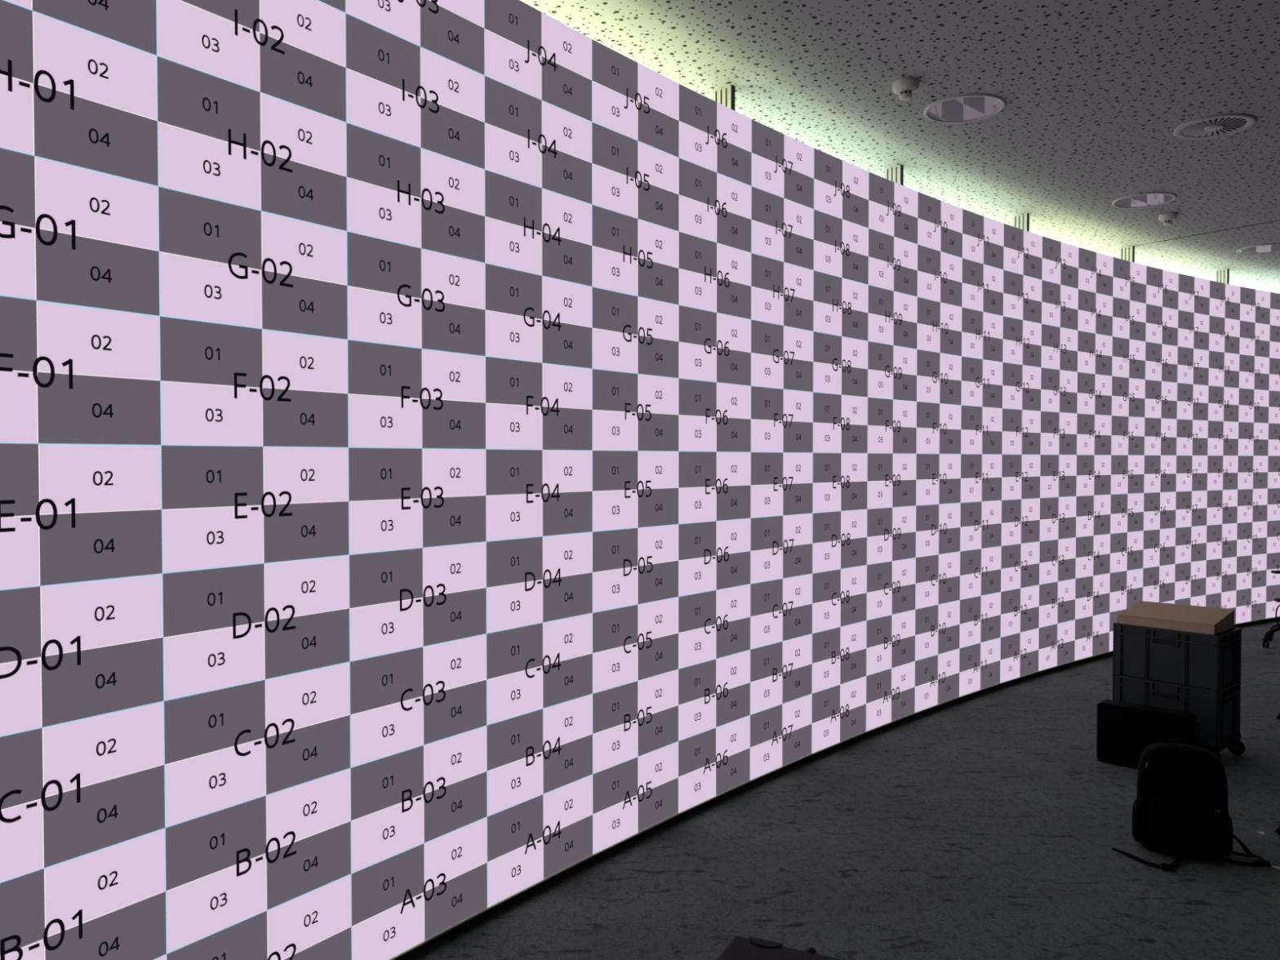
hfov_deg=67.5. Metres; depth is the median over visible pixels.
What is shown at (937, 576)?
led panel
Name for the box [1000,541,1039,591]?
led panel
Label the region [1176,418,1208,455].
led panel
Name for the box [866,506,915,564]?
led panel
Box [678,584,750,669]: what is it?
led panel
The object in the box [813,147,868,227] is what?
led panel
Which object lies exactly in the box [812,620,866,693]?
led panel
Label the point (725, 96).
support post
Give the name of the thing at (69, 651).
led panel
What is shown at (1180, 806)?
backpack
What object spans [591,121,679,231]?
led panel
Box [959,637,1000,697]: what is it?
led panel
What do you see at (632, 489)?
led panel
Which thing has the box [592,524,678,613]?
led panel
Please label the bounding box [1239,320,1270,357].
led panel
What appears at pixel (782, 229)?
led panel
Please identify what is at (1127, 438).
led panel
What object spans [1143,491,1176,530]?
led panel
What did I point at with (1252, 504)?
led panel
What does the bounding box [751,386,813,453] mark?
led panel
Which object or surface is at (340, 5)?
led panel
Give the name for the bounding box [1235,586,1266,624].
led panel
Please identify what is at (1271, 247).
recessed light
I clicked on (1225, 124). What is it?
ceiling vent
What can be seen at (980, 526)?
led panel
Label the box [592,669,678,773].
led panel
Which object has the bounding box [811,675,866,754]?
led panel
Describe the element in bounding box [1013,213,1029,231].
support post
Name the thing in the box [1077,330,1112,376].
led panel
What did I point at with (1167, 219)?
smoke detector
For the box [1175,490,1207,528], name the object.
led panel
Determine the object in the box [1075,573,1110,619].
led panel
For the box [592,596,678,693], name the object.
led panel
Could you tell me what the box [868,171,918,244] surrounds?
led panel
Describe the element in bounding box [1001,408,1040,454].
led panel
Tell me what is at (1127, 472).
led panel
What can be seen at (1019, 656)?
led panel
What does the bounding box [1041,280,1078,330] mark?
led panel
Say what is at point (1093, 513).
led panel
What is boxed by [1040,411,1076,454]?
led panel
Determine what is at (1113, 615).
led panel
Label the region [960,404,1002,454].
led panel
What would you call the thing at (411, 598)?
led panel
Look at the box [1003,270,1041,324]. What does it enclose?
led panel
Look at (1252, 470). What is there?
led panel
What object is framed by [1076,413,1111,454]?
led panel
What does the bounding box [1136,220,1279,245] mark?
trim
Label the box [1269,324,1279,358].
led panel
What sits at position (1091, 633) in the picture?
led panel
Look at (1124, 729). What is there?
case
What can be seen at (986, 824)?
floor
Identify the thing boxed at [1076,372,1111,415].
led panel
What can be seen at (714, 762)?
led panel
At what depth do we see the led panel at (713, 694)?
4.67 m
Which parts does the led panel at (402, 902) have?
edge trim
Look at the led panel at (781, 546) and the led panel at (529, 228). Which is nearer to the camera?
the led panel at (529, 228)
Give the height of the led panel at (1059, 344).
0.338 m
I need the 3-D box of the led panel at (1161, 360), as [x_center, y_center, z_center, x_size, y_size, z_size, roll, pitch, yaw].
[4.723,-1.069,8.767,0.600,0.338,0.096,-1,2,-36]
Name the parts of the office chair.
leg, leg, armrest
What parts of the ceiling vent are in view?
blade, blade, blade, blade, blade, blade, blade, blade, blade, blade, blade, blade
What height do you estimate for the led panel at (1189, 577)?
0.338 m
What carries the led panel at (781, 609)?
on the led panel at (781, 672)
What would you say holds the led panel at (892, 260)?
on the led panel at (892, 318)
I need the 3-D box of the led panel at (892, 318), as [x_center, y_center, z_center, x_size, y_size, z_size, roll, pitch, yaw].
[1.548,-1.010,6.014,0.096,0.338,0.600,1,2,44]
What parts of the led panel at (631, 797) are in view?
edge trim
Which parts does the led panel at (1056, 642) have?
edge trim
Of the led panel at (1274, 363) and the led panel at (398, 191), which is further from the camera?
the led panel at (1274, 363)
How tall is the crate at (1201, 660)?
0.305 m
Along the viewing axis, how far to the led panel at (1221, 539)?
9.44 m
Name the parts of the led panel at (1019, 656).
edge trim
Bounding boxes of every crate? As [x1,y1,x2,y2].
[1112,622,1241,691]
[1112,674,1240,746]
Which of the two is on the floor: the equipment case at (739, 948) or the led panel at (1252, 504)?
the equipment case at (739, 948)
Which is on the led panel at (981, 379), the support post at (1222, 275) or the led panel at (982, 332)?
the led panel at (982, 332)
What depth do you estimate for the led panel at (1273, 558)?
10.00 m
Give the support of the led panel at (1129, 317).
on the led panel at (1128, 361)
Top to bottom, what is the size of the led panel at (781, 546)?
0.338 m
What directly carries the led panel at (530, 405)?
on the led panel at (530, 493)
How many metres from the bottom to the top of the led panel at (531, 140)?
0.338 m
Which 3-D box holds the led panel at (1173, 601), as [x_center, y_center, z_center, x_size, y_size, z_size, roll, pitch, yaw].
[4.725,1.296,8.815,0.600,0.343,0.102,-1,2,-36]
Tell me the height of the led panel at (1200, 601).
0.343 m
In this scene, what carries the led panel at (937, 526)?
on the led panel at (937, 576)
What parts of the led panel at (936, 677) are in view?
edge trim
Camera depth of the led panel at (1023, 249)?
7.20 m
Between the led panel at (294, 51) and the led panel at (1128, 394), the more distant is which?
the led panel at (1128, 394)
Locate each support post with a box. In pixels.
[713,85,734,111]
[884,164,903,186]
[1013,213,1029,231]
[1120,245,1134,262]
[1215,268,1229,284]
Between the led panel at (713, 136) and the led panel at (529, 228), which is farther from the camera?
the led panel at (713, 136)
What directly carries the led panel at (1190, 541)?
on the led panel at (1189, 577)
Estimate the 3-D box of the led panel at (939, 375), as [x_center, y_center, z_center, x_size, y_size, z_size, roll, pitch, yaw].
[1.973,-0.682,6.446,0.600,0.338,0.096,-1,2,-44]
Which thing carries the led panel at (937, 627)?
on the led panel at (936, 677)
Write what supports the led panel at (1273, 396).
on the led panel at (1273, 428)
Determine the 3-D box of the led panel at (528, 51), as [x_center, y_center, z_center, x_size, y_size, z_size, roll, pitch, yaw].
[-0.417,-1.636,3.728,0.096,0.338,0.600,1,2,37]
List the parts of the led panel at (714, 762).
edge trim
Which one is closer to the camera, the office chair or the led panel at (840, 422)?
the led panel at (840, 422)
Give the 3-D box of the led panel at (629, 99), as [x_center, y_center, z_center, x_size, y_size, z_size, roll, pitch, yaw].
[-0.046,-1.647,4.201,0.096,0.338,0.600,1,2,39]
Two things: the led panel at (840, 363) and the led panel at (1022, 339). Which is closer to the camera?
the led panel at (840, 363)
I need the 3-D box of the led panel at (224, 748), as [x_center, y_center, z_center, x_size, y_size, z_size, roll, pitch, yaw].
[-1.124,0.746,2.807,0.096,0.338,0.600,1,1,35]
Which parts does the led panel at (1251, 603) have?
edge trim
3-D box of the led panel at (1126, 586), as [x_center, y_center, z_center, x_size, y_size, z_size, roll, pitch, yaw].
[4.242,0.963,8.450,0.600,0.338,0.096,-1,2,-38]
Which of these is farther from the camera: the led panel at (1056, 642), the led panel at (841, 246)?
the led panel at (1056, 642)
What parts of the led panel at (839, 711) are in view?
edge trim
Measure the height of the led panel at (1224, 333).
0.338 m
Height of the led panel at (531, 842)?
0.343 m
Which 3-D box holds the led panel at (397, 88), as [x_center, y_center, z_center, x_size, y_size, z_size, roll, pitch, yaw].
[-0.776,-1.289,3.254,0.096,0.338,0.600,1,2,36]
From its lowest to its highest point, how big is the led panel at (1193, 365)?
0.338 m
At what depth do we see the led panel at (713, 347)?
4.64 m
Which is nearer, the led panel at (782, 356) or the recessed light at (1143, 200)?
the led panel at (782, 356)
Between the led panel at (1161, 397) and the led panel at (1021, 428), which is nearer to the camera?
the led panel at (1021, 428)
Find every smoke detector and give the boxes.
[892,77,919,100]
[1158,212,1177,226]
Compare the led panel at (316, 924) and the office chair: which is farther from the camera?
the office chair
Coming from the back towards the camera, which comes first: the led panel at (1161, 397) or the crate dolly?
the led panel at (1161, 397)
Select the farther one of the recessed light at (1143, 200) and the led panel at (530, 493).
the recessed light at (1143, 200)
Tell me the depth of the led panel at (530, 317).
3.70 m
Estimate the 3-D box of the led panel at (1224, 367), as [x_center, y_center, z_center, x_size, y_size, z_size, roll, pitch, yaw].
[5.711,-1.084,9.452,0.600,0.338,0.096,-1,1,-33]
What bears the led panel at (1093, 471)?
on the led panel at (1093, 513)
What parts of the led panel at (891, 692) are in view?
edge trim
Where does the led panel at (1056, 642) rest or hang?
on the floor
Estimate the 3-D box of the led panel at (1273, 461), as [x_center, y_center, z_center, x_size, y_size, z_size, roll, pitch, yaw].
[6.730,-0.085,10.111,0.600,0.338,0.096,-1,1,-31]
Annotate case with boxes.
[716,935,843,959]
[1096,699,1200,768]
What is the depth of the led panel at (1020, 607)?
7.26 m
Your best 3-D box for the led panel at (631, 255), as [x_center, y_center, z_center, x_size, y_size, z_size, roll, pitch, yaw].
[-0.046,-0.972,4.215,0.096,0.338,0.600,1,2,39]
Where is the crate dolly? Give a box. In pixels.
[1195,733,1245,759]
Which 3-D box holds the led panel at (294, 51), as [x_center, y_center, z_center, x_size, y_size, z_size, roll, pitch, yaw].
[-1.124,-1.278,2.764,0.096,0.338,0.600,1,1,35]
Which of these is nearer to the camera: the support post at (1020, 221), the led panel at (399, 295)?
the led panel at (399, 295)
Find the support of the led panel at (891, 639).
on the led panel at (891, 692)
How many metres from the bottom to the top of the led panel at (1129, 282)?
0.338 m
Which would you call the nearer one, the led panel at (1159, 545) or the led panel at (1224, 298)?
the led panel at (1159, 545)
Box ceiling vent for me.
[1173,113,1256,139]
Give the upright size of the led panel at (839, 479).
0.338 m
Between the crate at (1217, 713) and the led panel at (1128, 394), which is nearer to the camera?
the crate at (1217, 713)
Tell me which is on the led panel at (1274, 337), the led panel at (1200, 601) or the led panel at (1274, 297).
the led panel at (1274, 297)
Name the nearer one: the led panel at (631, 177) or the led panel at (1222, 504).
the led panel at (631, 177)
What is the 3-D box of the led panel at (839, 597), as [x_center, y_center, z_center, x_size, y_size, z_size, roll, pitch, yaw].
[1.134,0.686,5.615,0.096,0.338,0.600,1,2,43]
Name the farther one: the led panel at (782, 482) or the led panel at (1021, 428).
the led panel at (1021, 428)
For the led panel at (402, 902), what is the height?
0.343 m
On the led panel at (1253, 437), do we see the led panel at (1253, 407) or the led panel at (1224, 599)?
the led panel at (1253, 407)
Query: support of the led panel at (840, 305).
on the led panel at (840, 363)
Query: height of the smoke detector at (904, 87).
0.083 m
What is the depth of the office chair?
8.65 m
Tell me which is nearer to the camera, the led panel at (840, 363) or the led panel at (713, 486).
the led panel at (713, 486)
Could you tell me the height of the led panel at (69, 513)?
0.338 m
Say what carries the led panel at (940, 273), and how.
on the led panel at (939, 330)
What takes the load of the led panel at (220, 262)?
on the led panel at (222, 384)
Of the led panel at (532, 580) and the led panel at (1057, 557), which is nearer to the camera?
the led panel at (532, 580)
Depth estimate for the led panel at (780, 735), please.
5.14 m
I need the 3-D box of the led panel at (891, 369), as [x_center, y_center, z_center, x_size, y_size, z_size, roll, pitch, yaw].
[1.548,-0.673,6.021,0.096,0.338,0.600,1,2,44]
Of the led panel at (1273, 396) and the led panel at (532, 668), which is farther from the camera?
the led panel at (1273, 396)
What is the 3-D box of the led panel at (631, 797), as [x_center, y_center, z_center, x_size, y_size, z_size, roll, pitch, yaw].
[-0.043,1.393,4.264,0.102,0.343,0.600,1,2,39]
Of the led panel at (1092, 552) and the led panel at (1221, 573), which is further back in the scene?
the led panel at (1221, 573)
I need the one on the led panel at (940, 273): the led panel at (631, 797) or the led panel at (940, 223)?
the led panel at (940, 223)
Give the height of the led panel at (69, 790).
0.338 m
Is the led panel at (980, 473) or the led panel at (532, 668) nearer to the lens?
the led panel at (532, 668)
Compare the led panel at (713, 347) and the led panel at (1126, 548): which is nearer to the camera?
the led panel at (713, 347)
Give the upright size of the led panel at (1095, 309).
0.338 m
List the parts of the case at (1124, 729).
handle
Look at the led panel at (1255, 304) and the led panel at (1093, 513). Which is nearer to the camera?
the led panel at (1093, 513)
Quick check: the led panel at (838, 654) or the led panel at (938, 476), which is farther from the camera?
the led panel at (938, 476)
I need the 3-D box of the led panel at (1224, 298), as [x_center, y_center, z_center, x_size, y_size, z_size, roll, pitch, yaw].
[5.711,-1.759,9.438,0.600,0.338,0.096,-1,1,-33]
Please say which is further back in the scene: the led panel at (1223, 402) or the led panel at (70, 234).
the led panel at (1223, 402)
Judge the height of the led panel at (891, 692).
0.343 m
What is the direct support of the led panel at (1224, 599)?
on the floor
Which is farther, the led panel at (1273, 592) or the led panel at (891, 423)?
the led panel at (1273, 592)
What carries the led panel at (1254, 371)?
on the led panel at (1253, 407)
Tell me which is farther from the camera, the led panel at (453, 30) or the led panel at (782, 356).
the led panel at (782, 356)
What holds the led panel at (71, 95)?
on the led panel at (70, 234)
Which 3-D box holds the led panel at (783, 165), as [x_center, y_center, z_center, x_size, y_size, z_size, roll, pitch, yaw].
[0.730,-1.666,5.119,0.096,0.338,0.600,1,2,42]
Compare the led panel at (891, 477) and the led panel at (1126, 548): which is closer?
the led panel at (891, 477)
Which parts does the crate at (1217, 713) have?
corner post, corner post, corner post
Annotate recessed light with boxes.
[924,93,1005,123]
[1111,191,1177,208]
[1236,243,1279,254]
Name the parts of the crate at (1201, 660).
corner post, corner post, corner post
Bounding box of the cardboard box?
[1116,600,1235,635]
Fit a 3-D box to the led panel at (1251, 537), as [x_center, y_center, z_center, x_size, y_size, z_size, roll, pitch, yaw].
[6.216,0.596,9.813,0.600,0.338,0.096,-1,1,-32]
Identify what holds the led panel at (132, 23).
on the led panel at (71, 95)
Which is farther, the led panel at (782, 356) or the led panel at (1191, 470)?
the led panel at (1191, 470)
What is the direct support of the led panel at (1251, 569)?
on the led panel at (1251, 603)
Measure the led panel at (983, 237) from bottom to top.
0.338 m
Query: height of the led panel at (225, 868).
0.338 m
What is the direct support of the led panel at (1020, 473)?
on the led panel at (1020, 518)
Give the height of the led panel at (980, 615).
0.338 m
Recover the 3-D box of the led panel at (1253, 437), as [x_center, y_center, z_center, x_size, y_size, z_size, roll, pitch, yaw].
[6.216,-0.416,9.791,0.600,0.338,0.096,-1,1,-32]
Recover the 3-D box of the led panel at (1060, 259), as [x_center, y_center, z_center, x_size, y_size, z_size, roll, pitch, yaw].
[3.307,-1.720,7.638,0.600,0.338,0.096,-1,2,-40]
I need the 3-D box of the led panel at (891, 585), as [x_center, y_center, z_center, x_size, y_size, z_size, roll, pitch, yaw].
[1.548,0.677,6.050,0.096,0.338,0.600,1,2,44]
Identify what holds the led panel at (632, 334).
on the led panel at (632, 411)
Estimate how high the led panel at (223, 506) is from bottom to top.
0.338 m
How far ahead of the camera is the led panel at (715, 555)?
4.66 m
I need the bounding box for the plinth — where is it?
[810,617,1279,755]
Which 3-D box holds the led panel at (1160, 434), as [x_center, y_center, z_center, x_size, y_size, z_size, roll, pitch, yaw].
[4.723,-0.394,8.781,0.600,0.338,0.096,-1,2,-36]
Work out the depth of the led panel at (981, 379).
6.82 m
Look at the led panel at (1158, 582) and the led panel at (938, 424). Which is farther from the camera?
the led panel at (1158, 582)
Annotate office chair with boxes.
[1262,570,1279,648]
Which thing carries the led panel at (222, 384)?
on the led panel at (223, 506)
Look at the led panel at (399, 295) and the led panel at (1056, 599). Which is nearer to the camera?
the led panel at (399, 295)
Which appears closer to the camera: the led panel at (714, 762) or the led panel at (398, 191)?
the led panel at (398, 191)
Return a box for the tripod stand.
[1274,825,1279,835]
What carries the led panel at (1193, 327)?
on the led panel at (1193, 365)
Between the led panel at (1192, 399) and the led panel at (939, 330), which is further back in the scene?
the led panel at (1192, 399)
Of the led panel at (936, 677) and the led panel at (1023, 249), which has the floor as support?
the led panel at (936, 677)
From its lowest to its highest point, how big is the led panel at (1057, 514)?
0.338 m
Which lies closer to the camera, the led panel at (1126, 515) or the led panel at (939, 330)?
the led panel at (939, 330)
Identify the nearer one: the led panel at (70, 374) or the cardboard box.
the led panel at (70, 374)
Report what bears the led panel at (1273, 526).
on the led panel at (1273, 558)
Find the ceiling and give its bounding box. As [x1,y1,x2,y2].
[520,0,1279,293]
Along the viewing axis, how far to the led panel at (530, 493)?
3.71 m
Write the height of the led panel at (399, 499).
0.338 m
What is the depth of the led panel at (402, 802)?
3.25 m
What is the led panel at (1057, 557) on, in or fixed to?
on the led panel at (1056, 599)
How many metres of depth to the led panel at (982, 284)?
6.80 m
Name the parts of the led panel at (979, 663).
edge trim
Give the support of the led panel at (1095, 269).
on the led panel at (1095, 309)
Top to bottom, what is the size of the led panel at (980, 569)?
0.338 m
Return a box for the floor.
[394,618,1279,959]
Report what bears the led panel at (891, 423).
on the led panel at (891, 477)
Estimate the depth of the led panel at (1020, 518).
7.25 m
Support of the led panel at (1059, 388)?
on the led panel at (1058, 429)
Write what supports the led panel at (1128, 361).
on the led panel at (1128, 394)
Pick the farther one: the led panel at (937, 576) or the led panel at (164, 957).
the led panel at (937, 576)
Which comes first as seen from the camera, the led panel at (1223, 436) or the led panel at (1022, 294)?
the led panel at (1022, 294)
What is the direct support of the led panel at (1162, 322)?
on the led panel at (1161, 360)
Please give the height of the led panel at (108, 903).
0.338 m
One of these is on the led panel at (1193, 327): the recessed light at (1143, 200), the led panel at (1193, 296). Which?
the led panel at (1193, 296)
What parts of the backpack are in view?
grab handle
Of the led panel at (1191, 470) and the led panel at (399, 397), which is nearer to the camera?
the led panel at (399, 397)
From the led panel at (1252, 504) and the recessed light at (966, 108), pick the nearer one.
the recessed light at (966, 108)
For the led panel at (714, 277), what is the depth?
4.63 m
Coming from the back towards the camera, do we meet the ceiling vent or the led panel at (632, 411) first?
the ceiling vent
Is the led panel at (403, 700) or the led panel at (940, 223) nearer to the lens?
the led panel at (403, 700)
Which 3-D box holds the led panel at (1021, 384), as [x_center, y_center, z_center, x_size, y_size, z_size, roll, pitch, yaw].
[2.852,-0.699,7.266,0.600,0.338,0.096,-1,2,-42]
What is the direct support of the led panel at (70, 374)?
on the led panel at (69, 513)
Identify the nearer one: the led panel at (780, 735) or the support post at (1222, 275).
the led panel at (780, 735)
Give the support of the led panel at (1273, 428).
on the led panel at (1273, 461)
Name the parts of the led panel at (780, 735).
edge trim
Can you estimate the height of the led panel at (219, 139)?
0.338 m
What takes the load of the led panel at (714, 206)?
on the led panel at (714, 277)
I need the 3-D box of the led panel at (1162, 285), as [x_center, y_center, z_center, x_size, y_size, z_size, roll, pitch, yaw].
[4.723,-1.744,8.752,0.600,0.338,0.096,-1,2,-36]
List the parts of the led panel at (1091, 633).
edge trim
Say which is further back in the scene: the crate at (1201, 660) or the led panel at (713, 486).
the crate at (1201, 660)
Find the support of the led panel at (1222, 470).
on the led panel at (1222, 504)
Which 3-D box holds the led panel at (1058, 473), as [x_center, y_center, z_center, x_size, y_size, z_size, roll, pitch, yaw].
[3.307,-0.033,7.674,0.600,0.338,0.096,-1,2,-40]
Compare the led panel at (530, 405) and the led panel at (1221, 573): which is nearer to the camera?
the led panel at (530, 405)
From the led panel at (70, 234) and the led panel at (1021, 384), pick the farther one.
the led panel at (1021, 384)
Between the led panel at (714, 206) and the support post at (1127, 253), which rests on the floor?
the support post at (1127, 253)
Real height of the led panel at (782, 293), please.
0.338 m
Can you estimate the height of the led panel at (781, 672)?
0.338 m
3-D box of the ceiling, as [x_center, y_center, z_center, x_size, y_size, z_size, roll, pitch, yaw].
[5.108,-2.127,6.124,22.784,0.150,17.962,0,1,0]
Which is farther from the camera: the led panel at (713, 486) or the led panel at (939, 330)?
the led panel at (939, 330)
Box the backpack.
[1111,737,1270,871]
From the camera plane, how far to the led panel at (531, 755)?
3.73 m
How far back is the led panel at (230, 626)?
2.74 m
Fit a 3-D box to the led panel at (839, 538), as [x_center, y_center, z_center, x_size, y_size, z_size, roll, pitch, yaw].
[1.134,0.349,5.607,0.096,0.338,0.600,1,2,43]
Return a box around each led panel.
[0,0,158,186]
[0,147,159,315]
[0,295,160,444]
[0,443,162,590]
[0,573,164,737]
[0,701,164,883]
[0,828,166,959]
[4,0,156,55]
[154,954,166,959]
[156,0,346,122]
[156,55,346,231]
[158,186,347,339]
[160,315,348,447]
[160,444,349,573]
[162,555,350,701]
[164,662,350,827]
[164,768,351,954]
[166,874,351,959]
[318,0,345,13]
[345,0,484,75]
[345,13,484,168]
[346,122,484,262]
[346,231,485,355]
[347,339,485,448]
[348,447,486,555]
[349,542,486,661]
[350,633,486,768]
[350,725,487,873]
[351,817,488,959]
[484,0,591,121]
[484,75,591,204]
[484,169,591,286]
[484,262,592,368]
[485,356,592,450]
[485,448,592,541]
[486,531,592,633]
[486,613,592,725]
[486,693,592,816]
[487,774,594,909]
[591,39,679,157]
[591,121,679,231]
[591,204,679,305]
[591,286,679,377]
[592,368,678,451]
[592,450,678,531]
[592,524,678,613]
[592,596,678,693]
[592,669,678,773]
[592,741,679,855]
[678,305,751,386]
[678,377,751,452]
[678,451,751,524]
[678,518,751,596]
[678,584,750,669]
[678,649,750,741]
[678,715,751,814]
[679,84,751,186]
[679,157,751,253]
[679,231,751,319]
[750,513,813,583]
[750,573,812,649]
[750,633,812,715]
[750,693,813,781]
[751,119,813,208]
[751,186,813,270]
[751,253,813,331]
[751,319,813,391]
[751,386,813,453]
[751,452,813,518]
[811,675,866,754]
[812,509,866,573]
[812,564,866,633]
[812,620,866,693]
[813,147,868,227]
[813,208,868,284]
[813,270,868,341]
[813,331,867,397]
[813,391,867,453]
[813,453,867,513]
[866,453,916,509]
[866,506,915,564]
[866,557,915,620]
[866,609,915,675]
[866,661,915,732]
[867,284,917,349]
[867,341,916,401]
[867,397,916,453]
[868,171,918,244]
[868,228,917,297]
[915,453,960,505]
[915,502,960,557]
[915,551,959,609]
[915,600,959,661]
[915,648,959,713]
[916,297,961,355]
[916,349,961,404]
[916,401,961,453]
[917,191,962,257]
[917,244,962,306]
[959,591,1000,648]
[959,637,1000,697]
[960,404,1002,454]
[960,453,1001,502]
[960,500,1001,551]
[960,546,1001,599]
[961,257,1003,315]
[961,306,1003,362]
[961,355,1002,408]
[962,208,1004,269]
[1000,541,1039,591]
[1000,584,1039,637]
[1000,627,1039,684]
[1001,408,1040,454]
[1001,454,1040,500]
[1001,497,1039,546]
[1002,315,1041,367]
[1002,362,1040,411]
[1003,223,1042,279]
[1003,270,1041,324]
[1038,619,1075,671]
[1039,537,1075,584]
[1039,578,1075,627]
[1040,324,1077,372]
[1040,367,1077,413]
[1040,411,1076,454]
[1040,454,1076,497]
[1040,496,1075,541]
[1041,235,1078,288]
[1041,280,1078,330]
[1075,454,1111,496]
[1075,494,1111,537]
[1075,533,1110,578]
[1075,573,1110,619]
[1075,612,1110,661]
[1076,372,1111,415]
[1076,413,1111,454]
[1077,288,1112,336]
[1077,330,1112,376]
[1078,247,1113,296]
[1109,568,1142,612]
[1109,609,1124,652]
[1110,493,1143,533]
[1110,530,1143,573]
[1111,336,1145,379]
[1111,376,1145,417]
[1111,415,1144,455]
[1111,454,1144,494]
[1112,257,1146,303]
[1112,297,1146,341]
[1142,528,1175,568]
[1142,564,1175,602]
[1143,455,1176,493]
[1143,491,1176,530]
[1144,379,1177,418]
[1144,417,1177,455]
[1145,303,1177,346]
[1145,342,1177,382]
[1146,265,1178,309]
[1163,600,1174,604]
[1174,560,1206,599]
[1174,595,1205,606]
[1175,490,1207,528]
[1175,525,1206,564]
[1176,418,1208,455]
[1176,455,1207,491]
[1177,273,1209,315]
[1177,310,1209,350]
[1177,346,1208,385]
[1177,382,1208,420]
[1205,556,1236,595]
[1205,590,1236,624]
[1206,489,1237,525]
[1206,523,1237,559]
[1207,420,1238,455]
[1207,455,1238,490]
[1208,315,1239,354]
[1208,351,1239,387]
[1208,385,1239,422]
[1209,280,1239,319]
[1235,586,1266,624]
[1236,520,1266,556]
[1236,553,1266,590]
[1237,455,1267,489]
[1237,488,1267,523]
[1238,388,1269,422]
[1238,422,1268,455]
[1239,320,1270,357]
[1239,354,1269,390]
[1240,286,1270,324]
[1266,488,1279,520]
[1266,520,1279,553]
[1266,552,1279,586]
[1266,584,1279,618]
[1267,422,1279,455]
[1267,455,1279,488]
[1268,390,1279,423]
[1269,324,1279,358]
[1269,357,1279,391]
[1270,292,1279,326]
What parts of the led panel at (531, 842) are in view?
edge trim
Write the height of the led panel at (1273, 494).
0.338 m
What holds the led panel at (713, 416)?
on the led panel at (713, 486)
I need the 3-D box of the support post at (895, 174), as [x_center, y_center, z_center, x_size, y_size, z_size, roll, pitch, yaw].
[1.669,-0.246,6.334,0.120,3.620,0.029,1,2,45]
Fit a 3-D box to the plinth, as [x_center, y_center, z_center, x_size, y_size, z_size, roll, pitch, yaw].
[4.381,1.512,7.799,16.620,0.044,1.525,-1,2,-38]
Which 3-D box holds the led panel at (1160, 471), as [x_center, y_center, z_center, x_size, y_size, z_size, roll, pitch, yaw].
[4.723,-0.057,8.788,0.600,0.338,0.096,-1,2,-36]

